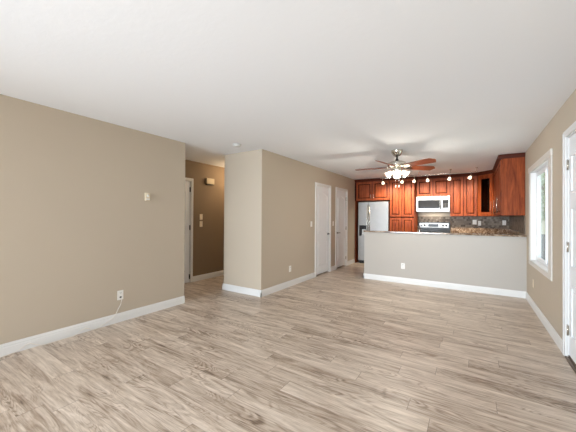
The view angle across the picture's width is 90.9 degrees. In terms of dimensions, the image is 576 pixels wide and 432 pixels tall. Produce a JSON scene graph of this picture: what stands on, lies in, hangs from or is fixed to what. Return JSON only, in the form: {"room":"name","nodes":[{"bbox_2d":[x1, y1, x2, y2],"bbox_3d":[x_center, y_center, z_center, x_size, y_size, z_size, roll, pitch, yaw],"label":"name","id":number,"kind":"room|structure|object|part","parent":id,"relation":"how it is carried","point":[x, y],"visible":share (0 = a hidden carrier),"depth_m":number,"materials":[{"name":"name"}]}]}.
{"room":"empty living room","nodes":[
{"label":"empty living room","id":0,"kind":"room"},
{"bbox_2d":[0,94,184,344],"bbox_3d":[-3.471,0.075,1.523,0.120,2.440,6.769,0,0,33],"label":"wall","id":1,"kind":"structure","parent":0,"point":[78,228],"depth_m":3.18,"materials":[{"name":"beige paint"}]},
{"bbox_2d":[0,296,184,356],"bbox_3d":[-3.421,1.240,1.478,0.016,0.110,6.769,0,0,33],"label":"baseboard","id":2,"kind":"structure","parent":1,"relation":"attached to","point":[44,338],"depth_m":3.18,"materials":[{"name":"white paint"}]},
{"bbox_2d":[117,290,122,299],"bbox_3d":[-2.087,0.985,3.532,0.012,0.116,0.072,0,0,33],"label":"wall outlet","id":3,"kind":"object","parent":1,"relation":"attached to","point":[119,293],"visible":1,"depth_m":3.52,"materials":[{"name":"white plastic"}]},
{"bbox_2d":[0,297,121,357],"bbox_3d":[-2.416,1.159,2.980,0.042,0.300,1.304,0,0,33],"label":"cable","id":4,"kind":"object","parent":3,"relation":"hanging from","point":[121,297],"visible":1,"depth_m":3.02,"materials":[{"name":"white plastic"}]},
{"bbox_2d":[145,193,149,200],"bbox_3d":[-1.888,-0.258,3.813,0.035,0.104,0.068,0,0,33],"label":"thermostat","id":5,"kind":"object","parent":1,"relation":"attached to","point":[147,195],"visible":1,"depth_m":3.80,"materials":[{"name":"beige plastic"}]},
{"bbox_2d":[185,160,223,275],"bbox_3d":[-0.910,0.128,7.396,0.120,2.440,5.871,0,0,33],"label":"wall","id":6,"kind":"structure","parent":0,"point":[208,200],"depth_m":6.05,"materials":[{"name":"brown paint"}]},
{"bbox_2d":[184,178,192,282],"bbox_3d":[-2.196,0.284,5.380,0.164,2.085,0.874,0,0,33],"label":"door","id":7,"kind":"structure","parent":6,"relation":"in","point":[188,259],"depth_m":5.66,"materials":[{"name":"white paint"}]},
{"bbox_2d":[193,270,223,281],"bbox_3d":[-0.590,1.297,7.766,0.016,0.110,4.882,0,0,33],"label":"baseboard","id":8,"kind":"structure","parent":6,"relation":"attached to","point":[218,273],"depth_m":6.04,"materials":[{"name":"white paint"}]},
{"bbox_2d":[205,178,213,185],"bbox_3d":[-1.673,-0.732,6.061,0.055,0.138,0.217,0,0,33],"label":"door chime","id":9,"kind":"object","parent":6,"relation":"attached to","point":[208,181],"visible":1,"depth_m":6.02,"materials":[{"name":"beige plastic"}]},
{"bbox_2d":[224,149,265,289],"bbox_3d":[-0.766,0.113,4.960,0.863,2.440,0.120,0,0,33],"label":"wall","id":10,"kind":"structure","parent":0,"point":[244,172],"depth_m":4.87,"materials":[{"name":"beige paint"}]},
{"bbox_2d":[222,283,261,296],"bbox_3d":[-0.809,1.277,4.896,0.895,0.110,0.016,0,0,33],"label":"baseboard","id":11,"kind":"structure","parent":10,"relation":"attached to","point":[254,292],"depth_m":4.88,"materials":[{"name":"white paint"}]},
{"bbox_2d":[0,0,575,179],"bbox_3d":[-0.480,-1.193,3.045,5.871,0.150,12.960,0,0,33],"label":"ceiling","id":12,"kind":"structure","parent":0,"point":[335,86],"depth_m":2.20,"materials":[{"name":"white paint"}]},
{"bbox_2d":[356,149,435,187],"bbox_3d":[1.772,-0.784,4.739,1.310,0.621,1.330,0,0,33],"label":"ceiling fan","id":13,"kind":"object","parent":12,"relation":"hanging from","point":[397,165],"visible":1,"depth_m":4.66,"materials":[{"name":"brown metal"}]},
{"bbox_3d":[1.433,-0.818,4.924,0.540,0.006,0.146,0,18,26],"label":"blade","id":14,"kind":"part","parent":13,"relation":"part of","materials":[{"name":"brown wood"}]},
{"bbox_3d":[1.777,-0.701,4.611,0.119,0.129,0.131,0,0,33],"label":"lamp shade","id":15,"kind":"part","parent":13,"relation":"part of","materials":[{"name":"white glass"}]},
{"bbox_3d":[1.942,-0.699,4.692,0.131,0.129,0.119,0,0,33],"label":"lamp shade","id":16,"kind":"part","parent":13,"relation":"part of","materials":[{"name":"white glass"}]},
{"bbox_3d":[2.021,-0.818,4.355,0.146,0.006,0.540,21,-10,-26],"label":"blade","id":17,"kind":"part","parent":13,"relation":"part of","materials":[{"name":"brown wood"}]},
{"bbox_3d":[2.243,-0.814,4.809,0.540,0.006,0.146,0,-18,-10],"label":"blade","id":18,"kind":"part","parent":13,"relation":"part of","materials":[{"name":"brown wood"}]},
{"bbox_2d":[400,172,437,182],"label":"track light","id":19,"kind":"object","parent":12,"relation":"attached to","point":[427,180],"depth_m":6.88,"materials":[{"name":"silver metal"}]},
{"bbox_3d":[3.275,-0.977,6.802,2.111,0.014,0.061,0,0,34],"label":"rail","id":20,"kind":"part","parent":19,"relation":"part of","materials":[{"name":"silver metal"}]},
{"bbox_2d":[458,167,477,178],"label":"track light","id":21,"kind":"object","parent":12,"relation":"attached to","point":[470,176],"depth_m":6.27,"materials":[{"name":"silver metal"}]},
{"bbox_2d":[0,262,575,431],"bbox_3d":[-0.495,1.372,3.028,5.871,0.100,12.960,0,0,33],"label":"floor","id":22,"kind":"structure","parent":0,"point":[338,350],"depth_m":2.48,"materials":[{"name":"brown wood"}]},
{"bbox_2d":[355,201,358,262],"bbox_3d":[2.142,0.469,8.575,0.025,1.808,0.560,0,0,33],"label":"end panel","id":23,"kind":"object","parent":22,"relation":"on","point":[356,202],"visible":0.48,"depth_m":8.37,"materials":[{"name":"brown wood"}]},
{"bbox_2d":[358,201,389,262],"bbox_3d":[2.538,0.488,8.215,0.853,1.770,0.672,0,0,33],"label":"refrigerator","id":24,"kind":"object","parent":22,"relation":"on","point":[375,216],"visible":0.53,"depth_m":8.01,"materials":[{"name":"silver metal"}]},
{"bbox_3d":[2.176,0.435,8.160,0.305,1.670,0.060,0,0,33],"label":"freezer door","id":25,"kind":"part","parent":24,"relation":"part of","materials":[{"name":"metal"}]},
{"bbox_3d":[2.536,0.436,7.926,0.542,1.670,0.060,0,0,33],"label":"fridge door","id":26,"kind":"part","parent":24,"relation":"part of","materials":[{"name":"metal"}]},
{"bbox_2d":[390,176,417,231],"bbox_3d":[3.201,0.106,7.852,0.627,2.336,0.580,0,0,33],"label":"pantry cabinet","id":27,"kind":"object","parent":22,"relation":"on","point":[403,214],"visible":0.62,"depth_m":7.63,"materials":[{"name":"brown wood"}]},
{"bbox_3d":[2.931,0.644,7.725,0.302,1.195,0.020,0,0,33],"label":"door","id":28,"kind":"part","parent":27,"relation":"part of","materials":[{"name":"brown wood"}]},
{"bbox_3d":[2.937,-0.478,7.732,0.302,0.990,0.020,0,0,33],"label":"door","id":29,"kind":"part","parent":27,"relation":"part of","materials":[{"name":"brown wood"}]},
{"bbox_3d":[3.068,-1.026,7.645,0.627,0.075,0.068,0,0,33],"label":"crown","id":30,"kind":"part","parent":27,"relation":"part of","materials":[{"name":"brown wood"}]},
{"bbox_3d":[3.194,0.645,7.554,0.302,1.195,0.020,0,0,33],"label":"door","id":31,"kind":"part","parent":27,"relation":"part of","materials":[{"name":"brown wood"}]},
{"bbox_3d":[3.200,-0.478,7.562,0.302,0.990,0.020,0,0,33],"label":"door","id":32,"kind":"part","parent":27,"relation":"part of","materials":[{"name":"brown wood"}]},
{"bbox_2d":[418,222,449,232],"bbox_3d":[3.779,0.770,7.413,0.768,1.210,0.693,0,0,33],"label":"range","id":33,"kind":"object","parent":22,"relation":"on","point":[443,227],"visible":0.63,"depth_m":7.62,"materials":[{"name":"silver metal"}]},
{"bbox_3d":[4.411,0.882,5.985,0.592,0.773,1.120,0,0,33],"label":"base cabinet","id":34,"kind":"object","parent":22,"relation":"on","visible":0},
{"bbox_2d":[451,228,518,234],"bbox_3d":[4.328,0.397,6.414,1.218,0.200,1.779,0,0,33],"label":"countertop","id":35,"kind":"structure","parent":34,"relation":"on","point":[453,230],"depth_m":7.06,"materials":[{"name":"brown stone"}]},
{"bbox_2d":[266,150,354,287],"bbox_3d":[0.898,0.134,6.836,0.120,2.440,4.839,0,0,33],"label":"wall","id":36,"kind":"structure","parent":0,"point":[290,183],"depth_m":5.54,"materials":[{"name":"beige paint"}]},
{"bbox_2d":[260,272,314,296],"bbox_3d":[0.072,1.286,5.445,0.016,0.110,1.899,0,0,33],"label":"baseboard","id":37,"kind":"structure","parent":36,"relation":"attached to","point":[270,290],"depth_m":5.25,"materials":[{"name":"white paint"}]},
{"bbox_2d":[315,182,330,276],"bbox_3d":[0.785,0.304,6.623,0.164,2.097,0.829,0,0,33],"label":"door","id":38,"kind":"structure","parent":36,"relation":"in","point":[322,191],"depth_m":6.60,"materials":[{"name":"white paint"}]},
{"bbox_2d":[335,187,347,268],"bbox_3d":[1.388,0.313,7.550,0.164,2.097,0.809,0,0,33],"label":"door","id":39,"kind":"structure","parent":36,"relation":"in","point":[341,198],"depth_m":7.54,"materials":[{"name":"white paint"}]},
{"bbox_2d":[347,259,354,264],"bbox_3d":[1.803,1.313,8.105,0.016,0.110,0.584,0,0,33],"label":"baseboard","id":40,"kind":"structure","parent":36,"relation":"attached to","point":[352,260],"depth_m":8.11,"materials":[{"name":"white paint"}]},
{"bbox_2d":[363,232,526,297],"bbox_3d":[2.819,0.852,5.467,2.737,1.008,0.136,0,0,33],"label":"wall","id":41,"kind":"structure","parent":0,"point":[500,262],"depth_m":5.27,"materials":[{"name":"beige paint"}]},
{"bbox_2d":[363,230,526,236],"bbox_3d":[2.828,0.333,5.479,2.730,0.028,0.185,0,0,33],"label":"countertop","id":42,"kind":"structure","parent":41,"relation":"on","point":[507,235],"depth_m":5.25,"materials":[{"name":"brown stone"}]},
{"bbox_2d":[380,201,509,216],"bbox_3d":[3.073,0.157,8.378,5.727,2.440,0.120,0,0,33],"label":"wall","id":43,"kind":"structure","parent":0,"point":[419,213],"depth_m":7.68,"materials":[{"name":"beige paint"}]},
{"bbox_2d":[354,177,389,201],"bbox_3d":[2.523,-0.750,8.301,0.996,0.626,0.582,0,0,33],"label":"upper cabinet","id":44,"kind":"object","parent":43,"relation":"attached to","point":[366,190],"visible":0.98,"depth_m":8.09,"materials":[{"name":"brown wood"}]},
{"bbox_3d":[2.207,-0.714,8.210,0.464,0.520,0.020,0,0,33],"label":"door","id":45,"kind":"part","parent":44,"relation":"part of","materials":[{"name":"brown wood"}]},
{"bbox_3d":[2.385,-1.028,8.089,0.996,0.075,0.068,0,0,33],"label":"crown","id":46,"kind":"part","parent":44,"relation":"part of","materials":[{"name":"brown wood"}]},
{"bbox_3d":[2.606,-0.714,7.951,0.464,0.520,0.020,0,0,33],"label":"door","id":47,"kind":"part","parent":44,"relation":"part of","materials":[{"name":"brown wood"}]},
{"bbox_2d":[416,196,449,211],"bbox_3d":[3.851,-0.312,7.522,0.776,0.400,0.451,0,0,33],"label":"microwave","id":48,"kind":"object","parent":43,"relation":"attached to","point":[429,203],"visible":0.99,"depth_m":7.36,"materials":[{"name":"silver metal"}]},
{"bbox_3d":[3.685,-0.314,7.436,0.591,0.376,0.030,0,0,33],"label":"door","id":49,"kind":"part","parent":48,"relation":"part of","materials":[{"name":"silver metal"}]},
{"bbox_3d":[4.012,-0.313,7.225,0.183,0.376,0.029,0,0,33],"label":"control panel","id":50,"kind":"part","parent":48,"relation":"part of","materials":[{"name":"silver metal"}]},
{"bbox_2d":[416,174,449,196],"bbox_3d":[3.884,-0.788,7.573,0.786,0.544,0.362,0,0,33],"label":"upper cabinet","id":51,"kind":"object","parent":43,"relation":"attached to","point":[438,185],"visible":0.94,"depth_m":7.44,"materials":[{"name":"brown wood"}]},
{"bbox_3d":[3.643,-0.750,7.563,0.381,0.440,0.020,0,0,33],"label":"door","id":52,"kind":"part","parent":51,"relation":"part of","materials":[{"name":"brown wood"}]},
{"bbox_3d":[3.805,-1.024,7.451,0.786,0.075,0.068,0,0,33],"label":"crown","id":53,"kind":"part","parent":51,"relation":"part of","materials":[{"name":"brown wood"}]},
{"bbox_3d":[3.972,-0.750,7.348,0.381,0.440,0.020,0,0,33],"label":"door","id":54,"kind":"part","parent":51,"relation":"part of","materials":[{"name":"brown wood"}]},
{"bbox_2d":[418,216,508,232],"bbox_3d":[4.486,0.238,7.381,2.032,0.452,0.010,0,0,33],"label":"backsplash","id":55,"kind":"structure","parent":43,"relation":"attached to","point":[455,221],"depth_m":7.28,"materials":[{"name":"stone"}]},
{"bbox_2d":[450,173,476,215],"bbox_3d":[4.457,-0.525,7.198,0.576,1.068,0.362,0,0,33],"label":"upper cabinet","id":56,"kind":"object","parent":43,"relation":"attached to","point":[463,190],"visible":0.92,"depth_m":7.08,"materials":[{"name":"brown wood"}]},
{"bbox_3d":[4.260,-0.487,7.159,0.276,0.965,0.020,0,0,33],"label":"door","id":57,"kind":"part","parent":56,"relation":"part of","materials":[{"name":"brown wood"}]},
{"bbox_3d":[4.380,-1.023,7.078,0.576,0.075,0.068,0,0,33],"label":"crown","id":58,"kind":"part","parent":56,"relation":"part of","materials":[{"name":"brown wood"}]},
{"bbox_3d":[4.501,-0.486,7.002,0.276,0.965,0.020,0,0,33],"label":"door","id":59,"kind":"part","parent":56,"relation":"part of","materials":[{"name":"brown wood"}]},
{"bbox_2d":[476,170,493,215],"bbox_3d":[4.860,-0.526,6.738,0.696,1.068,0.685,0,0,33],"label":"upper cabinet","id":60,"kind":"object","parent":43,"relation":"attached to","point":[485,179],"visible":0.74,"depth_m":6.71,"materials":[{"name":"brown wood"}]},
{"bbox_3d":[4.665,-1.024,6.703,0.068,0.075,0.504,0,0,-12],"label":"crown","id":61,"kind":"part","parent":60,"relation":"part of","materials":[{"name":"brown wood"}]},
{"bbox_3d":[4.673,-0.487,6.702,0.003,0.783,0.222,0,0,-12],"label":"glass","id":62,"kind":"part","parent":60,"relation":"part of","materials":[{"name":"black glass"}]},
{"bbox_2d":[519,89,575,339],"bbox_3d":[1.944,0.106,1.502,0.120,2.440,12.640,0,0,33],"label":"wall","id":63,"kind":"structure","parent":0,"point":[547,294],"depth_m":3.13,"materials":[{"name":"beige paint"}]},
{"bbox_2d":[492,152,524,215],"bbox_3d":[4.344,-0.536,5.645,0.369,1.068,1.805,0,0,33],"label":"upper cabinet","id":64,"kind":"object","parent":63,"relation":"attached to","point":[509,169],"visible":1,"depth_m":4.92,"materials":[{"name":"brown wood"}]},
{"bbox_3d":[4.596,-0.490,6.291,0.020,0.965,0.434,0,0,33],"label":"door","id":65,"kind":"part","parent":64,"relation":"part of","materials":[{"name":"brown wood"}]},
{"bbox_3d":[4.353,-0.494,5.918,0.020,0.965,0.434,0,0,33],"label":"door","id":66,"kind":"part","parent":64,"relation":"part of","materials":[{"name":"brown wood"}]},
{"bbox_3d":[4.229,-1.032,5.738,0.068,0.075,1.783,0,0,33],"label":"crown","id":67,"kind":"part","parent":64,"relation":"part of","materials":[{"name":"brown wood"}]},
{"bbox_3d":[4.110,-0.498,5.544,0.020,0.965,0.434,0,0,33],"label":"door","id":68,"kind":"part","parent":64,"relation":"part of","materials":[{"name":"brown wood"}]},
{"bbox_3d":[3.867,-0.502,5.170,0.020,0.965,0.434,0,0,33],"label":"door","id":69,"kind":"part","parent":64,"relation":"part of","materials":[{"name":"brown wood"}]},
{"bbox_3d":[3.862,-1.040,4.899,0.365,0.075,0.022,0,0,33],"label":"crown","id":70,"kind":"part","parent":64,"relation":"part of","materials":[{"name":"brown wood"}]},
{"bbox_3d":[3.884,-0.505,4.888,0.316,0.992,0.008,0,0,33],"label":"panel","id":71,"kind":"part","parent":64,"relation":"part of","materials":[{"name":"brown wood"}]},
{"bbox_2d":[509,216,525,233],"bbox_3d":[4.668,0.161,5.807,0.010,0.316,2.429,0,0,33],"label":"backsplash","id":72,"kind":"structure","parent":63,"relation":"attached to","point":[518,223],"depth_m":5.44,"materials":[{"name":"stone"}]},
{"bbox_2d":[528,148,552,280],"bbox_3d":[3.410,-0.008,3.777,0.135,1.486,1.530,0,0,33],"label":"window","id":73,"kind":"structure","parent":63,"relation":"in","point":[545,267],"depth_m":3.92,"materials":[{"name":"white paint"}]},
{"bbox_3d":[3.596,0.004,4.018,0.016,1.268,0.607,0,0,33],"label":"sash","id":74,"kind":"part","parent":73,"relation":"part of","materials":[{"name":"white plastic"}]},
{"bbox_3d":[3.454,0.001,3.772,0.052,1.328,1.234,0,0,33],"label":"frame","id":75,"kind":"part","parent":73,"relation":"part of","materials":[{"name":"white plastic"}]},
{"bbox_3d":[3.303,-0.001,3.532,0.016,1.268,0.607,0,0,33],"label":"sash","id":76,"kind":"part","parent":73,"relation":"part of","materials":[{"name":"white plastic"}]},
{"bbox_2d":[526,292,562,353],"bbox_3d":[3.297,1.293,3.709,0.016,0.110,2.312,0,0,33],"label":"baseboard","id":77,"kind":"structure","parent":63,"relation":"attached to","point":[555,336],"depth_m":3.35,"materials":[{"name":"white paint"}]},
{"bbox_2d":[562,121,575,372],"bbox_3d":[2.421,0.260,2.276,0.164,2.147,1.064,0,0,33],"label":"door","id":78,"kind":"structure","parent":63,"relation":"in","point":[568,143],"depth_m":2.65,"materials":[{"name":"white paint"}]},
{"label":"outside","id":79,"kind":"structure","parent":0,"visible":0},
{"bbox_3d":[22.551,1.765,16.330,60.000,0.150,68.000,0,0,33],"label":"ground","id":80,"kind":"structure","parent":79,"visible":0},
{"bbox_2d":[541,172,544,221],"bbox_3d":[9.903,-0.549,10.531,3.455,4.268,3.465,0,0,33],"label":"tree","id":81,"kind":"object","parent":80,"relation":"on","point":[543,174],"visible":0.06,"depth_m":10.26,"materials":[{"name":"green plant"}]},
{"bbox_2d":[541,234,544,259],"bbox_3d":[6.890,1.020,7.402,0.600,1.045,0.720,0,0,33],"label":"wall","id":82,"kind":"structure","parent":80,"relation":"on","point":[542,235],"depth_m":7.26,"materials":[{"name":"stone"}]},
{"bbox_2d":[541,187,544,233],"bbox_3d":[18.751,-0.442,22.404,12.800,4.300,7.000,0,0,33],"label":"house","id":83,"kind":"structure","parent":80,"relation":"on","point":[542,222],"depth_m":19.57,"materials":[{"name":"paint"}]}
]}

